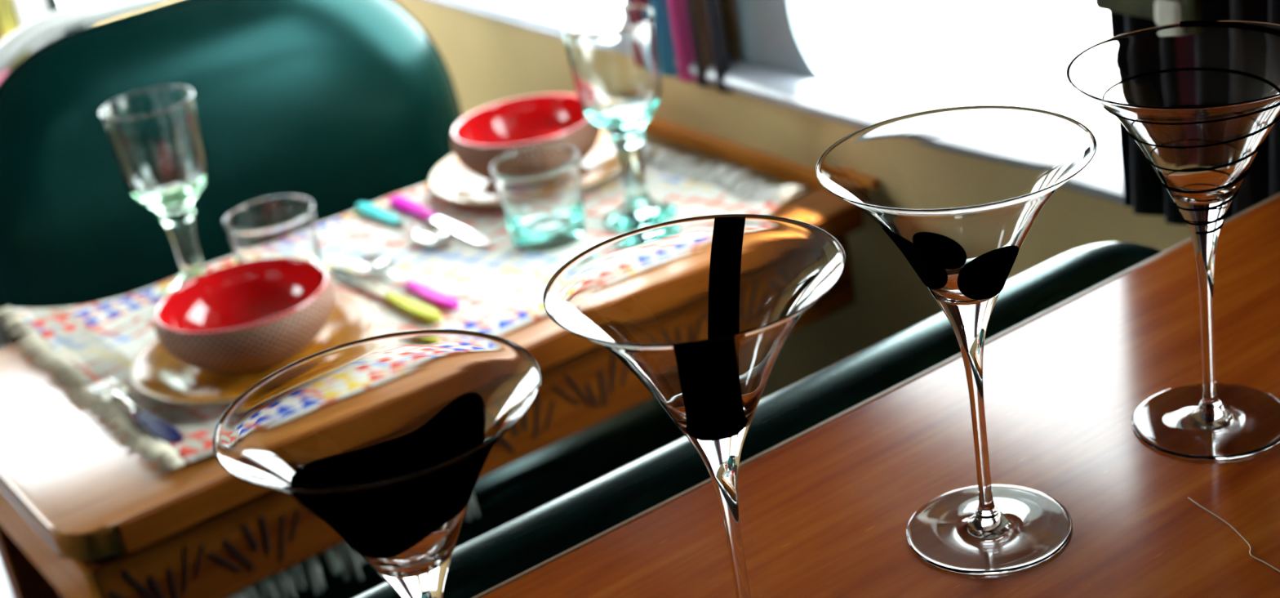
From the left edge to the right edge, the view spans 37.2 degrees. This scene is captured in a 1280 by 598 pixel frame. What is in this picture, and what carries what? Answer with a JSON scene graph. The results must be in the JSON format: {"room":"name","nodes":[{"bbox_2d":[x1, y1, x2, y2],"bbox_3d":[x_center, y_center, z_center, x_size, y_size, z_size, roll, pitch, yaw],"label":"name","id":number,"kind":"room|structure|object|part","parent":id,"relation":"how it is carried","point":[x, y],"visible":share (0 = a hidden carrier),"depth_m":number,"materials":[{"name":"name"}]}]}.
{"room":"dining room","nodes":[
{"label":"dining room","id":0,"kind":"room"},
{"bbox_2d":[0,0,48,71],"bbox_3d":[-1.260,-0.257,2.288,1.790,1.720,0.040,-23,28,-28],"label":"wall","id":1,"kind":"structure","parent":0,"point":[8,68],"depth_m":2.54,"materials":[{"name":"white paint"}]},
{"bbox_2d":[0,0,26,68],"bbox_3d":[-0.863,-0.504,2.461,0.026,1.300,0.012,-23,28,-28],"label":"trim","id":2,"kind":"structure","parent":1,"relation":"attached to","point":[8,21],"depth_m":2.52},
{"bbox_2d":[11,0,48,53],"bbox_3d":[-0.838,-0.514,2.475,0.031,1.300,0.012,-23,28,-28],"label":"trim","id":3,"kind":"structure","parent":1,"relation":"attached to","point":[26,11],"depth_m":2.53,"materials":[{"name":"white paint"}]},
{"bbox_2d":[37,0,171,40],"bbox_3d":[-0.734,-0.737,2.504,0.316,0.795,0.049,-23,28,-28],"label":"window","id":4,"kind":"structure","parent":1,"relation":"in","point":[46,6],"depth_m":2.55,"materials":[{"name":"white paint"}]},
{"bbox_3d":[-0.735,-0.738,2.505,0.316,0.795,0.046,-23,28,-28],"label":"frame","id":5,"kind":"part","parent":4,"relation":"part of","materials":[{"name":"white paint"}]},
{"bbox_2d":[393,0,1191,399],"bbox_3d":[0.497,-0.114,1.314,0.040,1.720,3.550,-23,28,-28],"label":"wall","id":6,"kind":"structure","parent":0,"point":[488,60],"depth_m":1.89,"materials":[{"name":"beige paint"}]},
{"bbox_2d":[429,0,628,38],"bbox_3d":[-0.241,-0.613,2.205,0.046,0.565,0.800,-23,28,-28],"label":"window","id":7,"kind":"structure","parent":6,"relation":"in","point":[533,18],"depth_m":2.23,"materials":[{"name":"white paint"}]},
{"bbox_2d":[643,116,829,191],"bbox_3d":[0.107,-0.142,1.910,0.012,0.017,0.380,-23,28,-28],"label":"trim","id":8,"kind":"structure","parent":6,"relation":"attached to","point":[788,171],"depth_m":1.92,"materials":[{"name":"orange wood"}]},
{"bbox_2d":[674,53,1165,217],"bbox_3d":[0.386,-0.080,1.452,0.034,0.036,1.275,-23,28,-28],"label":"window sill","id":9,"kind":"structure","parent":6,"relation":"attached to","point":[837,101],"depth_m":1.72,"materials":[{"name":"white paint"}]},
{"bbox_2d":[733,0,1119,154],"bbox_3d":[0.284,-0.377,1.478,0.046,0.555,0.725,-23,28,-28],"label":"window","id":10,"kind":"structure","parent":6,"relation":"in","point":[799,37],"depth_m":1.78,"materials":[{"name":"white paint"}]},
{"bbox_3d":[0.229,-0.699,1.015,0.262,0.330,1.090,-23,28,-28],"label":"locker","id":11,"kind":"object","parent":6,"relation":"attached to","visible":0},
{"bbox_3d":[0.231,-0.615,1.281,0.012,0.011,1.260,-23,28,-28],"label":"curtain rod","id":12,"kind":"object","parent":11,"relation":"attached to","visible":0},
{"bbox_2d":[627,0,733,93],"bbox_3d":[0.001,-0.482,1.799,0.024,0.590,0.161,-23,28,-28],"label":"books","id":13,"kind":"object","parent":12,"relation":"hanging from","point":[688,31],"visible":0.81,"depth_m":1.87,"materials":[{"name":"paper"}]},
{"bbox_2d":[1093,0,1279,225],"bbox_3d":[0.371,-0.300,1.238,0.045,0.572,0.189,-23,28,-28],"label":"curtain","id":14,"kind":"object","parent":12,"relation":"hanging from","point":[1144,190],"visible":0.23,"depth_m":1.31,"materials":[{"name":"fabric"}]},
{"bbox_3d":[-0.108,1.004,1.246,1.890,0.050,3.650,-23,28,-28],"label":"floor","id":15,"kind":"structure","parent":0,"visible":0},
{"bbox_2d":[0,560,63,597],"bbox_3d":[-0.705,0.466,2.022,0.300,0.468,0.340,-23,28,-28],"label":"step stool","id":16,"kind":"object","parent":15,"relation":"on","point":[5,590],"visible":0.02,"depth_m":1.86,"materials":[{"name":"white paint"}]},
{"bbox_2d":[0,0,685,597],"bbox_3d":[-0.300,0.129,2.051,0.619,0.924,0.483,-23,28,-28],"label":"seat","id":17,"kind":"object","parent":15,"relation":"on","point":[338,104],"visible":0.41,"depth_m":2.00,"materials":[{"name":"teal leather"}]},
{"bbox_3d":[-0.436,-0.087,2.112,0.570,0.505,0.119,-23,28,-28],"label":"backrest","id":18,"kind":"part","parent":17,"relation":"part of","materials":[{"name":"green plastic"}]},
{"bbox_2d":[239,396,685,597],"bbox_3d":[-0.252,0.192,2.035,0.600,0.090,0.370,-23,28,-28],"label":"seat cushion","id":19,"kind":"object","parent":17,"relation":"on","point":[526,484],"depth_m":1.92,"materials":[{"name":"green leather"}]},
{"bbox_2d":[0,164,864,597],"bbox_3d":[-0.172,0.307,1.887,0.774,0.700,0.416,-23,28,-28],"label":"dining table","id":20,"kind":"object","parent":15,"relation":"on","point":[82,514],"visible":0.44,"depth_m":1.52,"materials":[{"name":"brown wood"}]},
{"bbox_3d":[-0.550,0.404,1.858,0.036,0.664,0.036,-23,28,-28],"label":"leg","id":21,"kind":"part","parent":20,"relation":"part of","materials":[{"name":"brown wood"}]},
{"bbox_3d":[-0.366,0.489,1.603,0.036,0.664,0.036,-23,28,-28],"label":"leg","id":22,"kind":"part","parent":20,"relation":"part of","materials":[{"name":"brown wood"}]},
{"bbox_2d":[225,493,479,597],"bbox_3d":[-0.248,0.185,1.576,0.251,0.125,0.034,-23,28,-28],"label":"cloth","id":23,"kind":"object","parent":20,"relation":"hanging from","point":[282,580],"visible":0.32,"depth_m":1.58,"materials":[{"name":"grey fabric"}]},
{"bbox_2d":[0,138,807,471],"bbox_3d":[-0.230,-0.041,1.787,0.660,0.023,0.436,-23,28,-28],"label":"table runner","id":24,"kind":"object","parent":20,"relation":"on","point":[499,286],"visible":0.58,"depth_m":1.76,"materials":[{"name":"fabric"}]},
{"bbox_2d":[84,372,183,443],"bbox_3d":[-0.416,0.090,1.568,0.023,0.011,0.174,-25,28,-30],"label":"fork","id":25,"kind":"object","parent":24,"relation":"on","point":[159,428],"visible":1,"depth_m":1.55,"materials":[{"name":"metal"}]},
{"bbox_3d":[-0.388,0.104,1.533,0.017,0.004,0.080,-25,28,-30],"label":"handle","id":26,"kind":"part","parent":25,"relation":"part of","materials":[{"name":"blue plastic"}]},
{"bbox_2d":[99,85,208,298],"bbox_3d":[-0.433,-0.094,1.763,0.089,0.190,0.089,-23,28,-28],"label":"wine glass","id":27,"kind":"object","parent":24,"relation":"on","point":[154,135],"visible":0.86,"depth_m":1.72,"materials":[{"name":"white"}]},
{"bbox_2d":[129,289,377,404],"bbox_3d":[-0.330,0.043,1.638,0.214,0.015,0.214,-23,28,-28],"label":"plate","id":28,"kind":"object","parent":24,"relation":"on","point":[155,372],"visible":0.36,"depth_m":1.62,"materials":[{"name":"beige ceramic"}]},
{"bbox_2d":[154,257,335,373],"bbox_3d":[-0.334,0.021,1.628,0.154,0.058,0.154,-23,28,-28],"label":"bowl","id":29,"kind":"object","parent":28,"relation":"on","point":[258,313],"visible":1,"depth_m":1.65,"materials":[{"name":"red ceramic"}]},
{"bbox_2d":[222,194,323,266],"bbox_3d":[-0.333,-0.043,1.749,0.084,0.080,0.084,-16,25,-13],"label":"tumbler","id":30,"kind":"object","parent":24,"relation":"on","point":[283,225],"visible":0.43,"depth_m":1.73,"materials":[{"name":"clear glass"}]},
{"bbox_2d":[327,266,441,322],"bbox_3d":[-0.234,-0.006,1.721,0.016,0.005,0.196,-25,28,-31],"label":"table knife","id":31,"kind":"object","parent":24,"relation":"on","point":[419,310],"visible":1,"depth_m":1.70,"materials":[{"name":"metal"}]},
{"bbox_3d":[-0.259,-0.016,1.753,0.014,0.001,0.112,-25,28,-31],"label":"blade","id":32,"kind":"part","parent":31,"relation":"part of","materials":[{"name":"metal"}]},
{"bbox_3d":[-0.201,0.007,1.680,0.016,0.005,0.088,-25,28,-31],"label":"handle","id":33,"kind":"part","parent":31,"relation":"part of","materials":[{"name":"yellow plastic"}]},
{"bbox_2d":[355,202,453,242],"bbox_3d":[-0.235,-0.075,1.873,0.036,0.008,0.175,-25,28,-30],"label":"spoon","id":34,"kind":"object","parent":24,"relation":"on","point":[424,233],"visible":1,"depth_m":1.85,"materials":[{"name":"metal"}]},
{"bbox_3d":[-0.262,-0.085,1.908,0.015,0.004,0.085,-25,28,-30],"label":"handle","id":35,"kind":"part","parent":34,"relation":"part of","materials":[{"name":"teal plastic"}]},
{"bbox_2d":[411,225,453,242],"bbox_3d":[-0.200,-0.061,1.827,0.036,0.004,0.054,-25,28,-30],"label":"bowl","id":36,"kind":"object","parent":34,"relation":"on","point":[424,233],"depth_m":1.83,"materials":[{"name":"metal"}]},
{"bbox_2d":[351,253,459,309],"bbox_3d":[-0.213,-0.016,1.734,0.036,0.008,0.175,-25,28,-30],"label":"spoon","id":37,"kind":"object","parent":24,"relation":"on","point":[371,263],"visible":1,"depth_m":1.74,"materials":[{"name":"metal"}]},
{"bbox_2d":[351,253,394,272],"bbox_3d":[-0.249,-0.031,1.780,0.036,0.004,0.054,-25,28,-30],"label":"bowl","id":38,"kind":"object","parent":37,"relation":"on","point":[371,263],"depth_m":1.79,"materials":[{"name":"metal"}]},
{"bbox_3d":[-0.186,-0.004,1.700,0.015,0.004,0.085,-25,28,-30],"label":"handle","id":39,"kind":"part","parent":37,"relation":"part of","materials":[{"name":"pink plastic"}]},
{"bbox_2d":[390,195,491,244],"bbox_3d":[-0.197,-0.077,1.865,0.016,0.005,0.196,-23,28,-28],"label":"table knife","id":40,"kind":"object","parent":24,"relation":"on","point":[406,204],"visible":1,"depth_m":1.87,"materials":[{"name":"metal"}]},
{"bbox_3d":[-0.228,-0.091,1.907,0.016,0.005,0.088,-23,28,-28],"label":"handle","id":41,"kind":"part","parent":40,"relation":"part of","materials":[{"name":"pink plastic"}]},
{"bbox_3d":[-0.174,-0.066,1.831,0.014,0.001,0.112,-23,28,-28],"label":"blade","id":42,"kind":"part","parent":40,"relation":"part of","materials":[{"name":"metal"}]},
{"bbox_2d":[429,128,620,204],"bbox_3d":[-0.109,-0.133,1.943,0.214,0.015,0.214,-23,28,-28],"label":"plate","id":43,"kind":"object","parent":24,"relation":"on","point":[450,180],"visible":0.34,"depth_m":1.93,"materials":[{"name":"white ceramic"}]},
{"bbox_2d":[451,93,601,182],"bbox_3d":[-0.113,-0.155,1.933,0.154,0.058,0.154,-23,28,-28],"label":"bowl","id":44,"kind":"object","parent":43,"relation":"on","point":[489,133],"visible":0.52,"depth_m":1.97,"materials":[{"name":"red ceramic"}]},
{"bbox_2d":[489,144,585,251],"bbox_3d":[-0.091,-0.092,1.769,0.084,0.078,0.084,-16,25,-13],"label":"tumbler","id":45,"kind":"object","parent":24,"relation":"on","point":[539,188],"visible":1,"depth_m":1.75,"materials":[{"name":"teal glass"}]},
{"bbox_2d":[561,4,677,231],"bbox_3d":[-0.014,-0.165,1.755,0.084,0.196,0.084,-23,28,-28],"label":"wine glass","id":46,"kind":"object","parent":24,"relation":"on","point":[612,51],"visible":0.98,"depth_m":1.72,"materials":[{"name":"white"}]},
{"bbox_2d":[643,146,677,167],"bbox_3d":[-0.004,-0.162,1.980,0.023,0.011,0.174,-19,26,-19],"label":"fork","id":47,"kind":"object","parent":20,"relation":"on","point":[651,153],"visible":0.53,"depth_m":1.94,"materials":[{"name":"metal"}]},
{"bbox_3d":[0.166,-0.077,1.779,0.058,0.026,0.055,-23,28,-28],"label":"rail","id":48,"kind":"part","parent":20,"relation":"part of","materials":[{"name":"brown wood"}]},
{"bbox_2d":[351,241,1162,597],"bbox_3d":[-0.120,0.476,1.265,1.260,0.888,0.412,-23,28,-28],"label":"seat","id":49,"kind":"object","parent":15,"relation":"on","point":[477,564],"visible":0.24,"depth_m":1.02,"materials":[{"name":"black leather"}]},
{"bbox_2d":[471,192,1279,597],"bbox_3d":[0.087,0.637,0.843,1.585,0.880,0.562,-23,28,-28],"label":"countertop","id":50,"kind":"structure","parent":15,"relation":"on","point":[825,510],"depth_m":0.95,"materials":[{"name":"brown wood"}]},
{"bbox_2d":[212,328,541,597],"bbox_3d":[-0.080,0.123,0.727,0.120,0.190,0.120,5,28,29],"label":"martini glass","id":51,"kind":"object","parent":50,"relation":"on","point":[388,439],"visible":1,"depth_m":0.72,"materials":[{"name":"white"}]},
{"bbox_2d":[542,213,845,597],"bbox_3d":[0.035,0.076,0.787,0.120,0.190,0.120,-11,24,-4],"label":"martini glass","id":52,"kind":"object","parent":50,"relation":"on","point":[702,310],"visible":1,"depth_m":0.78,"materials":[{"name":"white"}]},
{"bbox_2d":[815,105,1097,573],"bbox_3d":[0.150,0.023,0.861,0.120,0.190,0.120,5,28,29],"label":"martini glass","id":53,"kind":"object","parent":50,"relation":"on","point":[959,191],"visible":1,"depth_m":0.86,"materials":[{"name":"white"}]},
{"bbox_2d":[881,227,946,288],"bbox_3d":[0.118,-0.018,0.830,0.021,0.034,0.034,-17,25,-17],"label":"decoration","id":54,"kind":"object","parent":53,"relation":"attached to","point":[925,249],"depth_m":0.82,"materials":[{"name":"ceramic"}]},
{"bbox_2d":[912,231,966,269],"bbox_3d":[0.127,-0.021,0.808,0.022,0.024,0.016,-1,26,19],"label":"decoration","id":55,"kind":"object","parent":53,"relation":"attached to","point":[931,250],"depth_m":0.81,"materials":[{"name":"ceramic"}]},
{"bbox_2d":[956,245,1018,299],"bbox_3d":[0.153,-0.012,0.825,0.032,0.030,0.020,-23,28,-28],"label":"decoration","id":56,"kind":"object","parent":53,"relation":"attached to","point":[983,272],"depth_m":0.82,"materials":[{"name":"ceramic"}]},
{"bbox_2d":[1066,20,1279,459],"bbox_3d":[0.273,-0.025,0.918,0.120,0.192,0.120,-11,24,-4],"label":"martini glass","id":57,"kind":"object","parent":50,"relation":"on","point":[1200,100],"visible":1,"depth_m":0.92,"materials":[{"name":"white"}]},
{"bbox_2d":[1187,496,1279,571],"bbox_3d":[0.270,0.107,0.864,0.005,0.001,0.074,-14,25,-9],"label":"strand","id":58,"kind":"object","parent":50,"relation":"on","point":[1197,504],"visible":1,"depth_m":0.86,"materials":[{"name":"brown"}]},
{"bbox_3d":[-0.955,0.176,2.450,0.592,0.714,0.247,-23,28,-28],"label":"locker","id":59,"kind":"object","parent":15,"relation":"on","visible":0},
{"bbox_2d":[0,70,8,80],"bbox_3d":[-0.856,-0.263,2.457,0.108,0.037,0.110,-23,28,-28],"label":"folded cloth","id":60,"kind":"object","parent":59,"relation":"on","point":[5,72],"visible":0.02,"depth_m":2.46,"materials":[{"name":"pink fabric"}]},
{"label":"outside","id":61,"kind":"structure","parent":0,"visible":0},
{"bbox_2d":[58,0,1119,142],"bbox_3d":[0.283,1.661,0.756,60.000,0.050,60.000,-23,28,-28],"label":"window","id":62,"kind":"structure","parent":61,"point":[1019,53],"depth_m":5.77,"materials":[{"name":"white glass"}]}
]}

